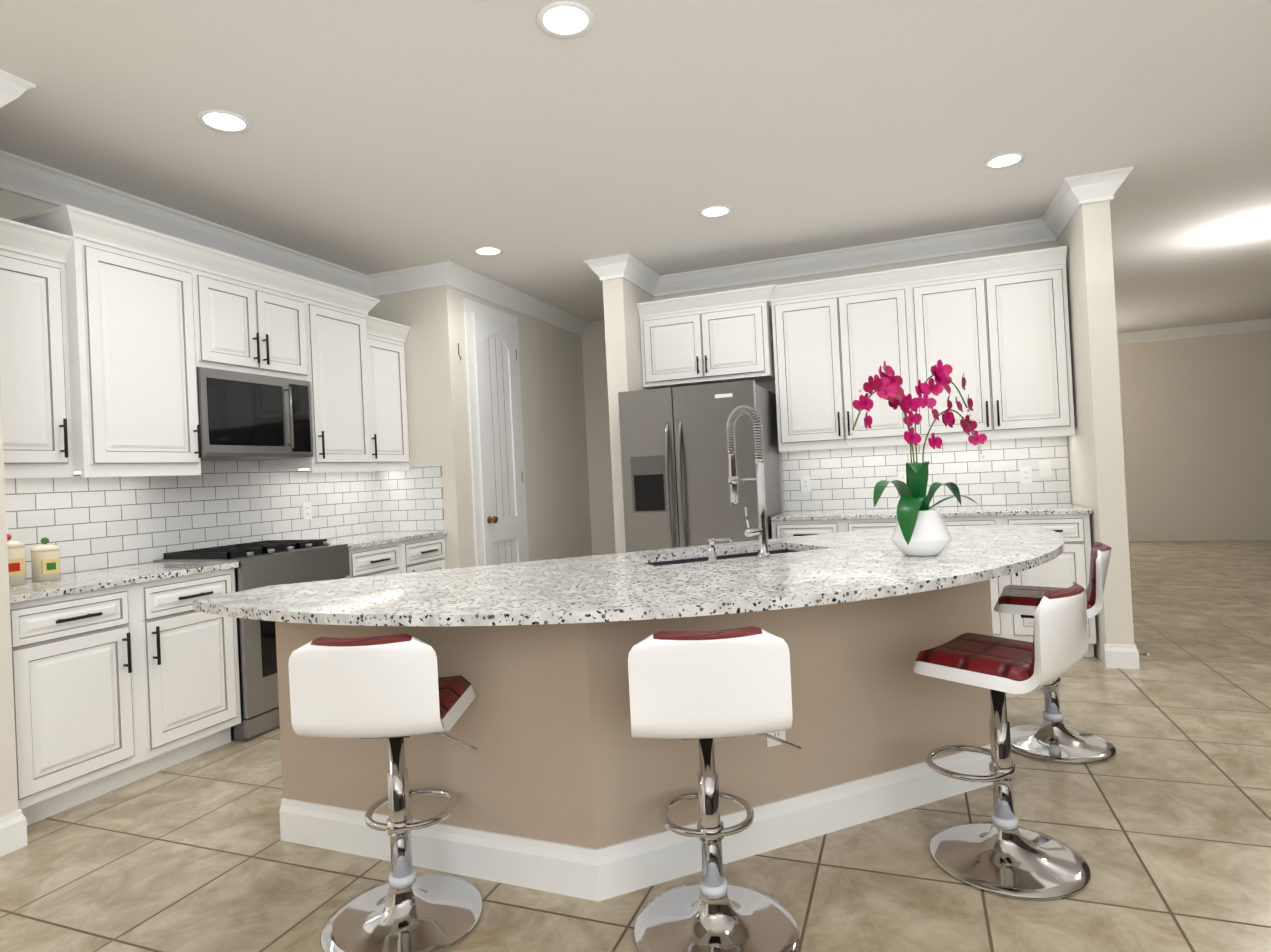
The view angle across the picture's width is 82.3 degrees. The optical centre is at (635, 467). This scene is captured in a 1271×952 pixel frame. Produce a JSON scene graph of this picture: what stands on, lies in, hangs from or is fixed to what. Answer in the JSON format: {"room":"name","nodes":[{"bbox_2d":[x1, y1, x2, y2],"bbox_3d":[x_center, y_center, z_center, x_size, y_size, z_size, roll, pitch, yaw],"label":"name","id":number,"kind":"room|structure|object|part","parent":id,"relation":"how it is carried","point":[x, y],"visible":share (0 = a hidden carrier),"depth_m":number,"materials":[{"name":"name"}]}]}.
{"room":"kitchen","nodes":[
{"label":"kitchen","id":0,"kind":"room"},
{"bbox_2d":[0,377,17,816],"bbox_3d":[-3.260,0.023,2.973,1.944,2.850,0.240,-3,-1,24],"label":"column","id":1,"kind":"structure","parent":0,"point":[8,788],"depth_m":2.67,"materials":[{"name":"beige paint"}]},
{"bbox_2d":[0,189,372,578],"bbox_3d":[-2.569,0.000,4.287,0.150,2.850,2.820,-3,-1,21],"label":"wall","id":2,"kind":"structure","parent":0,"point":[13,205],"depth_m":3.41,"materials":[{"name":"beige paint"}]},
{"bbox_2d":[0,217,75,476],"bbox_3d":[-2.772,-0.496,3.105,0.346,1.040,0.464,-3,-1,21],"label":"upper cabinet","id":3,"kind":"object","parent":2,"relation":"attached to","point":[36,358],"depth_m":3.12,"materials":[{"name":"white paint"}]},
{"bbox_2d":[24,206,207,476],"bbox_3d":[-2.559,-0.555,3.577,0.416,1.155,0.570,-3,-1,21],"label":"upper cabinet","id":4,"kind":"object","parent":2,"relation":"attached to","point":[184,423],"depth_m":3.45,"materials":[{"name":"white paint"}]},
{"bbox_2d":[0,150,367,295],"bbox_3d":[-2.518,-1.359,4.255,0.100,0.140,2.820,-3,-1,21],"label":"crown molding","id":5,"kind":"structure","parent":2,"relation":"attached to","point":[32,179],"depth_m":3.97,"materials":[{"name":"white wood"}]},
{"bbox_2d":[0,460,444,595],"bbox_3d":[-2.201,0.219,4.152,0.608,0.545,2.813,-3,-1,21],"label":"backsplash","id":6,"kind":"structure","parent":2,"relation":"attached to","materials":[{"name":"tile"}]},
{"bbox_2d":[302,502,311,519],"bbox_3d":[-2.219,0.294,4.917,0.008,0.116,0.072,-3,-1,21],"label":"electrical outlet","id":7,"kind":"object","parent":6,"relation":"attached to","point":[307,510],"visible":1,"depth_m":4.91,"materials":[{"name":"white plastic"}]},
{"bbox_2d":[200,245,315,376],"bbox_3d":[-2.339,-0.828,4.197,0.416,0.620,0.750,-3,-1,21],"label":"upper cabinet","id":8,"kind":"object","parent":2,"relation":"attached to","point":[253,315],"depth_m":4.10,"materials":[{"name":"white paint"}]},
{"bbox_2d":[200,361,323,464],"bbox_3d":[-2.293,-0.283,4.186,0.453,0.463,0.739,-3,-1,21],"label":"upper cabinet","id":9,"kind":"object","parent":2,"relation":"attached to","point":[246,414],"depth_m":4.11,"materials":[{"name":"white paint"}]},
{"bbox_2d":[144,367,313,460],"bbox_3d":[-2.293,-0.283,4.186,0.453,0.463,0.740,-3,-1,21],"label":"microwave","id":10,"kind":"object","parent":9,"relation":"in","point":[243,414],"depth_m":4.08,"materials":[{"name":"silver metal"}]},
{"bbox_2d":[260,278,379,472],"bbox_3d":[-2.099,-0.566,4.798,0.416,1.155,0.540,-3,-1,21],"label":"upper cabinet","id":11,"kind":"object","parent":2,"relation":"attached to","point":[341,322],"depth_m":4.73,"materials":[{"name":"white paint"}]},
{"bbox_2d":[344,317,415,472],"bbox_3d":[-1.948,-0.517,5.290,0.346,1.040,0.485,-3,-1,21],"label":"upper cabinet","id":12,"kind":"object","parent":2,"relation":"attached to","point":[388,338],"depth_m":5.27,"materials":[{"name":"white paint"}]},
{"bbox_2d":[581,320,615,555],"bbox_3d":[0.013,-0.099,7.411,1.030,2.850,0.150,-3,-1,21],"label":"wall","id":13,"kind":"structure","parent":0,"point":[598,438],"depth_m":7.46,"materials":[{"name":"beige paint"}]},
{"bbox_2d":[603,278,652,552],"bbox_3d":[0.040,-0.115,5.771,0.160,2.850,0.840,-3,-1,21],"label":"column","id":14,"kind":"structure","parent":0,"point":[622,297],"depth_m":5.39,"materials":[{"name":"beige paint"}]},
{"bbox_2d":[0,540,1270,951],"bbox_3d":[1.395,1.281,4.205,10.300,0.100,15.200,-3,-1,21],"label":"floor","id":15,"kind":"structure","parent":0,"point":[1160,822],"depth_m":2.42,"materials":[{"name":"tile"}]},
{"bbox_2d":[10,581,147,825],"bbox_3d":[-2.556,0.972,3.065,0.620,0.885,0.514,-3,-1,21],"label":"base cabinet","id":16,"kind":"object","parent":15,"relation":"on","point":[81,694],"depth_m":2.97,"materials":[{"name":"white paint"}]},
{"bbox_2d":[9,529,447,600],"bbox_3d":[-2.167,0.483,4.140,0.633,0.072,2.809,-3,-1,21],"label":"countertop","id":17,"kind":"structure","parent":16,"relation":"on","point":[171,563],"depth_m":3.73,"materials":[{"name":"white stone"}]},
{"bbox_2d":[7,534,25,585],"bbox_3d":[-2.695,0.395,3.125,0.124,0.221,0.118,-3,-1,21],"label":"medium canister","id":18,"kind":"object","parent":17,"relation":"on","point":[16,563],"visible":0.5,"depth_m":3.11,"materials":[{"name":"beige ceramic"}]},
{"bbox_2d":[30,537,60,581],"bbox_3d":[-2.635,0.408,3.252,0.108,0.191,0.102,-3,-1,21],"label":"canister","id":19,"kind":"object","parent":17,"relation":"on","point":[45,562],"visible":1,"depth_m":3.22,"materials":[{"name":"beige ceramic"}]},
{"bbox_2d":[140,565,247,775],"bbox_3d":[-2.375,0.968,3.547,0.620,0.885,0.515,-3,-1,21],"label":"base cabinet","id":20,"kind":"object","parent":15,"relation":"on","point":[194,660],"depth_m":3.43,"materials":[{"name":"white paint"}]},
{"bbox_2d":[153,539,353,741],"bbox_3d":[-2.115,0.924,4.135,0.690,0.958,0.750,-3,-1,21],"label":"range","id":21,"kind":"object","parent":15,"relation":"on","point":[259,562],"depth_m":3.82,"materials":[{"name":"silver metal"}]},
{"bbox_2d":[240,545,351,739],"bbox_3d":[-2.138,0.952,4.145,0.638,0.905,0.750,-3,-1,21],"label":"range oven","id":22,"kind":"object","parent":15,"relation":"on","point":[261,699],"depth_m":3.81,"materials":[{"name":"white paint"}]},
{"bbox_2d":[352,541,407,577],"bbox_3d":[-1.923,0.956,4.745,0.620,0.885,0.506,-3,-1,21],"label":"base cabinet","id":23,"kind":"object","parent":15,"relation":"on","point":[386,558],"depth_m":4.67,"materials":[{"name":"white paint"}]},
{"bbox_2d":[288,634,482,951],"bbox_3d":[-0.689,0.879,2.106,0.490,0.867,0.489,-3,-1,21],"label":"bar stool","id":24,"kind":"object","parent":15,"relation":"on","point":[395,690],"visible":1,"depth_m":1.96,"materials":[{"name":"silver metal"}]},
{"bbox_3d":[-0.703,0.593,2.108,0.490,0.294,0.489,-3,-1,21],"label":"seat","id":25,"kind":"part","parent":24,"relation":"part of","materials":[{"name":"white plastic"}]},
{"bbox_2d":[404,533,447,572],"bbox_3d":[-1.745,0.952,5.217,0.620,0.885,0.504,-3,-1,21],"label":"base cabinet","id":26,"kind":"object","parent":15,"relation":"on","point":[421,553],"depth_m":5.11,"materials":[{"name":"white paint"}]},
{"bbox_2d":[368,285,591,568],"bbox_3d":[-1.794,-0.015,6.838,1.950,2.850,2.500,-3,-1,21],"label":"wall block","id":27,"kind":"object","parent":15,"relation":"on","point":[555,443],"visible":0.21,"depth_m":6.29,"materials":[{"name":"beige paint"}]},
{"bbox_2d":[368,264,443,296],"bbox_3d":[-1.698,-1.389,5.399,0.600,0.140,0.100,-3,-1,21],"label":"crown molding","id":28,"kind":"structure","parent":27,"relation":"attached to","point":[418,277],"depth_m":5.41,"materials":[{"name":"white wood"}]},
{"bbox_2d":[463,298,528,565],"bbox_3d":[-1.055,0.035,5.865,0.108,2.659,0.788,-3,-1,21],"label":"pantry door","id":29,"kind":"structure","parent":27,"relation":"attached to","point":[496,437],"depth_m":5.82,"materials":[{"name":"white paint"},{"name":"bronze metal"}]},
{"bbox_2d":[432,261,587,335],"bbox_3d":[-0.956,-1.417,6.348,0.100,0.140,2.400,-3,-1,21],"label":"crown molding","id":30,"kind":"structure","parent":27,"relation":"attached to","point":[448,273],"depth_m":5.97,"materials":[{"name":"white wood"}]},
{"bbox_2d":[275,624,992,901],"bbox_3d":[0.205,0.837,3.127,2.481,0.886,2.048,-3,-1,21],"label":"kitchen island","id":31,"kind":"object","parent":15,"relation":"on","point":[562,780],"depth_m":2.37,"materials":[{"name":"beige paint"}]},
{"bbox_2d":[192,524,1064,647],"bbox_3d":[0.243,0.375,2.925,2.820,0.030,2.472,-3,-1,21],"label":"island countertop","id":32,"kind":"structure","parent":31,"relation":"on","point":[852,587],"depth_m":2.40,"materials":[{"name":"white stone"}]},
{"bbox_2d":[707,538,731,562],"bbox_3d":[0.313,0.309,2.722,0.087,0.090,0.083,-3,-1,21],"label":"soap dispenser","id":33,"kind":"object","parent":32,"relation":"on","point":[712,553],"visible":1,"depth_m":2.70,"materials":[{"name":"silver metal"}]},
{"bbox_2d":[726,405,770,557],"bbox_3d":[0.429,0.052,2.830,0.173,0.593,0.181,-3,-1,21],"label":"faucet","id":34,"kind":"object","parent":32,"relation":"on","point":[751,413],"visible":1,"depth_m":2.79,"materials":[{"name":"silver metal"}]},
{"bbox_2d":[846,359,986,555],"bbox_3d":[1.023,-0.038,2.615,0.478,0.711,0.451,-3,-1,21],"label":"orchid","id":35,"kind":"object","parent":32,"relation":"on","point":[920,529],"visible":1,"depth_m":2.61,"materials":[{"name":"pink plant"}]},
{"bbox_2d":[766,730,785,746],"bbox_3d":[0.468,0.870,2.431,0.072,0.116,0.008,-3,-1,-23],"label":"outlet","id":36,"kind":"object","parent":31,"relation":"attached to","point":[778,734],"visible":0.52,"depth_m":2.43,"materials":[{"name":"white plastic"}]},
{"bbox_2d":[618,380,781,551],"bbox_3d":[0.510,0.364,5.318,0.960,1.840,0.925,-3,-1,21],"label":"refrigerator","id":37,"kind":"object","parent":15,"relation":"on","point":[674,461],"visible":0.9,"depth_m":4.96,"materials":[{"name":"silver metal"}]},
{"bbox_2d":[628,626,800,951],"bbox_3d":[0.202,0.834,1.982,0.500,0.867,0.499,-3,-1,21],"label":"bar stool","id":38,"kind":"object","parent":15,"relation":"on","point":[705,688],"visible":1,"depth_m":1.80,"materials":[{"name":"silver metal"}]},
{"bbox_3d":[0.188,0.548,1.984,0.500,0.294,0.499,-3,-1,21],"label":"seat","id":39,"kind":"part","parent":38,"relation":"part of","materials":[{"name":"white"}]},
{"bbox_2d":[770,518,839,538],"bbox_3d":[1.295,0.802,5.253,0.480,0.885,0.620,-3,-1,21],"label":"base cabinet","id":40,"kind":"object","parent":15,"relation":"on","point":[781,527],"depth_m":4.98,"materials":[{"name":"white paint"}]},
{"bbox_2d":[840,518,897,531],"bbox_3d":[1.744,0.779,5.083,0.480,0.885,0.620,-3,-1,21],"label":"base cabinet","id":41,"kind":"object","parent":15,"relation":"on","point":[846,524],"depth_m":4.84,"materials":[{"name":"white paint"}]},
{"bbox_2d":[940,514,1003,637],"bbox_3d":[2.192,0.755,4.914,0.480,0.885,0.620,-3,-1,21],"label":"base cabinet","id":42,"kind":"object","parent":15,"relation":"on","point":[996,584],"depth_m":4.57,"materials":[{"name":"white paint"}]},
{"bbox_2d":[913,582,1090,899],"bbox_3d":[1.149,0.790,2.265,0.515,0.867,0.519,-3,-1,21],"label":"bar stool","id":43,"kind":"object","parent":15,"relation":"on","point":[1002,853],"visible":1,"depth_m":2.21,"materials":[{"name":"silver metal"}]},
{"bbox_3d":[1.135,0.504,2.268,0.515,0.294,0.520,-3,-1,21],"label":"seat","id":44,"kind":"part","parent":43,"relation":"part of","materials":[{"name":"white plastic"}]},
{"bbox_2d":[1000,510,1095,656],"bbox_3d":[2.641,0.732,4.745,0.480,0.885,0.620,-3,-1,21],"label":"base cabinet","id":45,"kind":"object","parent":15,"relation":"on","point":[1073,565],"depth_m":4.44,"materials":[{"name":"white paint"}]},
{"bbox_2d":[772,502,1091,517],"bbox_3d":[1.948,0.309,4.995,1.930,0.029,0.628,-3,-1,21],"label":"countertop","id":46,"kind":"structure","parent":45,"relation":"on","point":[1033,507],"depth_m":4.86,"materials":[{"name":"white stone"}]},
{"bbox_2d":[994,541,1115,763],"bbox_3d":[1.810,0.766,3.166,0.476,0.867,0.474,-3,-1,21],"label":"bar stool","id":47,"kind":"object","parent":15,"relation":"on","point":[1052,737],"visible":0.77,"depth_m":3.09,"materials":[{"name":"silver metal"}]},
{"bbox_3d":[1.796,0.479,3.159,0.470,0.294,0.455,-3,-1,21],"label":"seat","id":48,"kind":"part","parent":47,"relation":"part of","materials":[{"name":"white plastic"}]},
{"bbox_2d":[0,0,1270,332],"bbox_3d":[1.250,-1.665,4.231,10.300,0.100,15.200,-3,-1,21],"label":"ceiling","id":49,"kind":"structure","parent":0,"point":[380,136],"depth_m":3.33,"materials":[{"name":"white paint"}]},
{"bbox_2d":[0,69,35,107],"bbox_3d":[-3.174,-1.360,0.521,0.100,0.140,4.830,-3,-1,21],"label":"crown molding","id":50,"kind":"structure","parent":49,"relation":"attached to","point":[12,87],"depth_m":2.71,"materials":[{"name":"white wood"}]},
{"bbox_2d":[197,109,250,133],"bbox_3d":[-1.755,-1.473,3.106,0.204,0.008,0.204,-3,-1,21],"label":"recessed light","id":51,"kind":"object","parent":49,"relation":"in","point":[224,121],"visible":1,"depth_m":3.10,"materials":[{"name":"white"}]},
{"bbox_2d":[473,246,502,256],"bbox_3d":[-1.019,-1.492,5.029,0.204,0.008,0.204,-3,-1,21],"label":"recessed light","id":52,"kind":"object","parent":49,"relation":"in","point":[488,251],"visible":0.92,"depth_m":5.03,"materials":[{"name":"white"}]},
{"bbox_2d":[536,1,594,38],"bbox_3d":[-0.243,-1.552,2.529,0.204,0.008,0.204,-3,-1,21],"label":"recessed light","id":53,"kind":"object","parent":49,"relation":"in","point":[565,19],"visible":1,"depth_m":2.53,"materials":[{"name":"white plastic"}]},
{"bbox_2d":[584,257,615,281],"bbox_3d":[-0.133,-1.462,5.866,0.100,0.140,1.120,-3,-1,21],"label":"crown molding","id":54,"kind":"structure","parent":49,"relation":"attached to","point":[602,268],"depth_m":5.36,"materials":[{"name":"white wood"}]},
{"bbox_2d":[699,205,731,217],"bbox_3d":[0.491,-1.571,4.475,0.204,0.008,0.204,-3,-1,21],"label":"recessed light","id":55,"kind":"object","parent":49,"relation":"in","point":[716,211],"visible":1,"depth_m":4.47,"materials":[{"name":"white"}]},
{"bbox_2d":[984,152,1025,169],"bbox_3d":[1.990,-1.650,3.920,0.204,0.008,0.204,-3,-1,21],"label":"recessed light","id":56,"kind":"object","parent":49,"relation":"in","point":[1005,160],"visible":0.94,"depth_m":3.92,"materials":[{"name":"white"}]},
{"bbox_2d":[653,241,1071,511],"bbox_3d":[1.605,-0.194,5.549,2.930,2.850,0.150,-3,-1,21],"label":"wall","id":57,"kind":"structure","parent":0,"point":[769,386],"depth_m":5.43,"materials":[{"name":"beige paint"}]},
{"bbox_2d":[612,253,663,296],"bbox_3d":[0.027,-1.473,5.570,0.110,0.140,0.680,-3,-1,21],"label":"crown molding","id":58,"kind":"structure","parent":57,"relation":"attached to","point":[626,266],"depth_m":5.52,"materials":[{"name":"white wood"}]},
{"bbox_2d":[636,286,771,388],"bbox_3d":[0.565,-0.968,5.642,0.986,0.640,0.386,-3,-1,21],"label":"upper cabinet","id":59,"kind":"object","parent":57,"relation":"attached to","point":[717,337],"depth_m":5.45,"materials":[{"name":"white paint"}]},
{"bbox_2d":[768,268,914,449],"bbox_3d":[1.515,-0.752,5.308,0.945,1.170,0.346,-3,-1,21],"label":"upper cabinet","id":60,"kind":"object","parent":57,"relation":"attached to","point":[829,335],"depth_m":5.16,"materials":[{"name":"white paint"}]},
{"bbox_2d":[660,219,1051,295],"bbox_3d":[1.495,-1.546,5.444,2.930,0.140,0.100,-3,-1,21],"label":"crown molding","id":61,"kind":"structure","parent":57,"relation":"attached to","point":[1022,233],"depth_m":5.38,"materials":[{"name":"white wood"}]},
{"bbox_2d":[780,429,1070,511],"bbox_3d":[2.045,0.040,5.298,1.935,0.505,0.009,-3,-1,21],"label":"backsplash","id":62,"kind":"structure","parent":57,"relation":"attached to","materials":[{"name":"tile"}]},
{"bbox_2d":[801,476,810,491],"bbox_3d":[1.304,0.127,5.569,0.072,0.116,0.008,-3,-1,21],"label":"outlet","id":63,"kind":"object","parent":62,"relation":"attached to","point":[805,483],"visible":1,"depth_m":5.57,"materials":[{"name":"white plastic"}]},
{"bbox_2d":[897,472,905,482],"bbox_3d":[1.958,0.092,5.322,0.072,0.116,0.008,-3,-1,21],"label":"outlet","id":64,"kind":"object","parent":62,"relation":"attached to","point":[902,476],"visible":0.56,"depth_m":5.32,"materials":[{"name":"white plastic"}]},
{"bbox_2d":[1020,466,1031,482],"bbox_3d":[2.705,0.053,5.039,0.072,0.116,0.008,-3,-1,21],"label":"outlet","id":65,"kind":"object","parent":62,"relation":"attached to","point":[1025,474],"visible":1,"depth_m":5.04,"materials":[{"name":"white plastic"}]},
{"bbox_2d":[1039,460,1051,476],"bbox_3d":[2.815,0.007,4.997,0.072,0.116,0.009,-3,-1,21],"label":"light switch","id":66,"kind":"object","parent":62,"relation":"attached to","point":[1044,468],"visible":1,"depth_m":5.00,"materials":[{"name":"white plastic"}]},
{"bbox_2d":[904,246,1074,441],"bbox_3d":[2.398,-0.799,4.974,0.945,1.170,0.346,-3,-1,21],"label":"upper cabinet","id":67,"kind":"object","parent":57,"relation":"attached to","point":[994,329],"depth_m":4.80,"materials":[{"name":"white paint"}]},
{"bbox_2d":[1058,200,1133,663],"bbox_3d":[3.020,-0.266,5.295,0.380,2.850,2.185,-3,-1,21],"label":"wall","id":68,"kind":"structure","parent":0,"point":[1097,468],"depth_m":4.24,"materials":[{"name":"beige paint"}]},
{"bbox_2d":[1040,173,1095,240],"bbox_3d":[2.679,-1.613,4.535,0.130,0.140,0.745,-3,-1,21],"label":"crown molding","id":69,"kind":"structure","parent":68,"relation":"attached to","point":[1074,191],"depth_m":4.42,"materials":[{"name":"white wood"}]},
{"bbox_2d":[1096,166,1133,202],"bbox_3d":[3.169,-1.631,5.226,0.120,0.140,2.385,-3,-1,21],"label":"crown molding","id":70,"kind":"structure","parent":68,"relation":"attached to","point":[1109,181],"depth_m":4.17,"materials":[{"name":"white wood"}]},
{"bbox_2d":[1107,644,1139,668],"bbox_3d":[3.072,1.085,4.682,0.016,0.135,1.081,-3,-1,21],"label":"baseboard","id":71,"kind":"structure","parent":68,"relation":"attached to","point":[1129,653],"depth_m":4.19,"materials":[{"name":"white wood"}]},
{"bbox_2d":[1118,330,1270,541],"bbox_3d":[6.807,-0.410,10.030,4.130,2.850,0.150,-3,-1,21],"label":"wall","id":72,"kind":"structure","parent":0,"point":[1196,420],"depth_m":9.69,"materials":[{"name":"beige paint"}]},
{"bbox_2d":[1117,318,1270,343],"bbox_3d":[6.729,-1.764,9.913,3.660,0.140,0.100,-3,-1,21],"label":"crown molding","id":73,"kind":"structure","parent":72,"relation":"attached to","point":[1262,324],"depth_m":9.65,"materials":[{"name":"white wood"}]}
]}

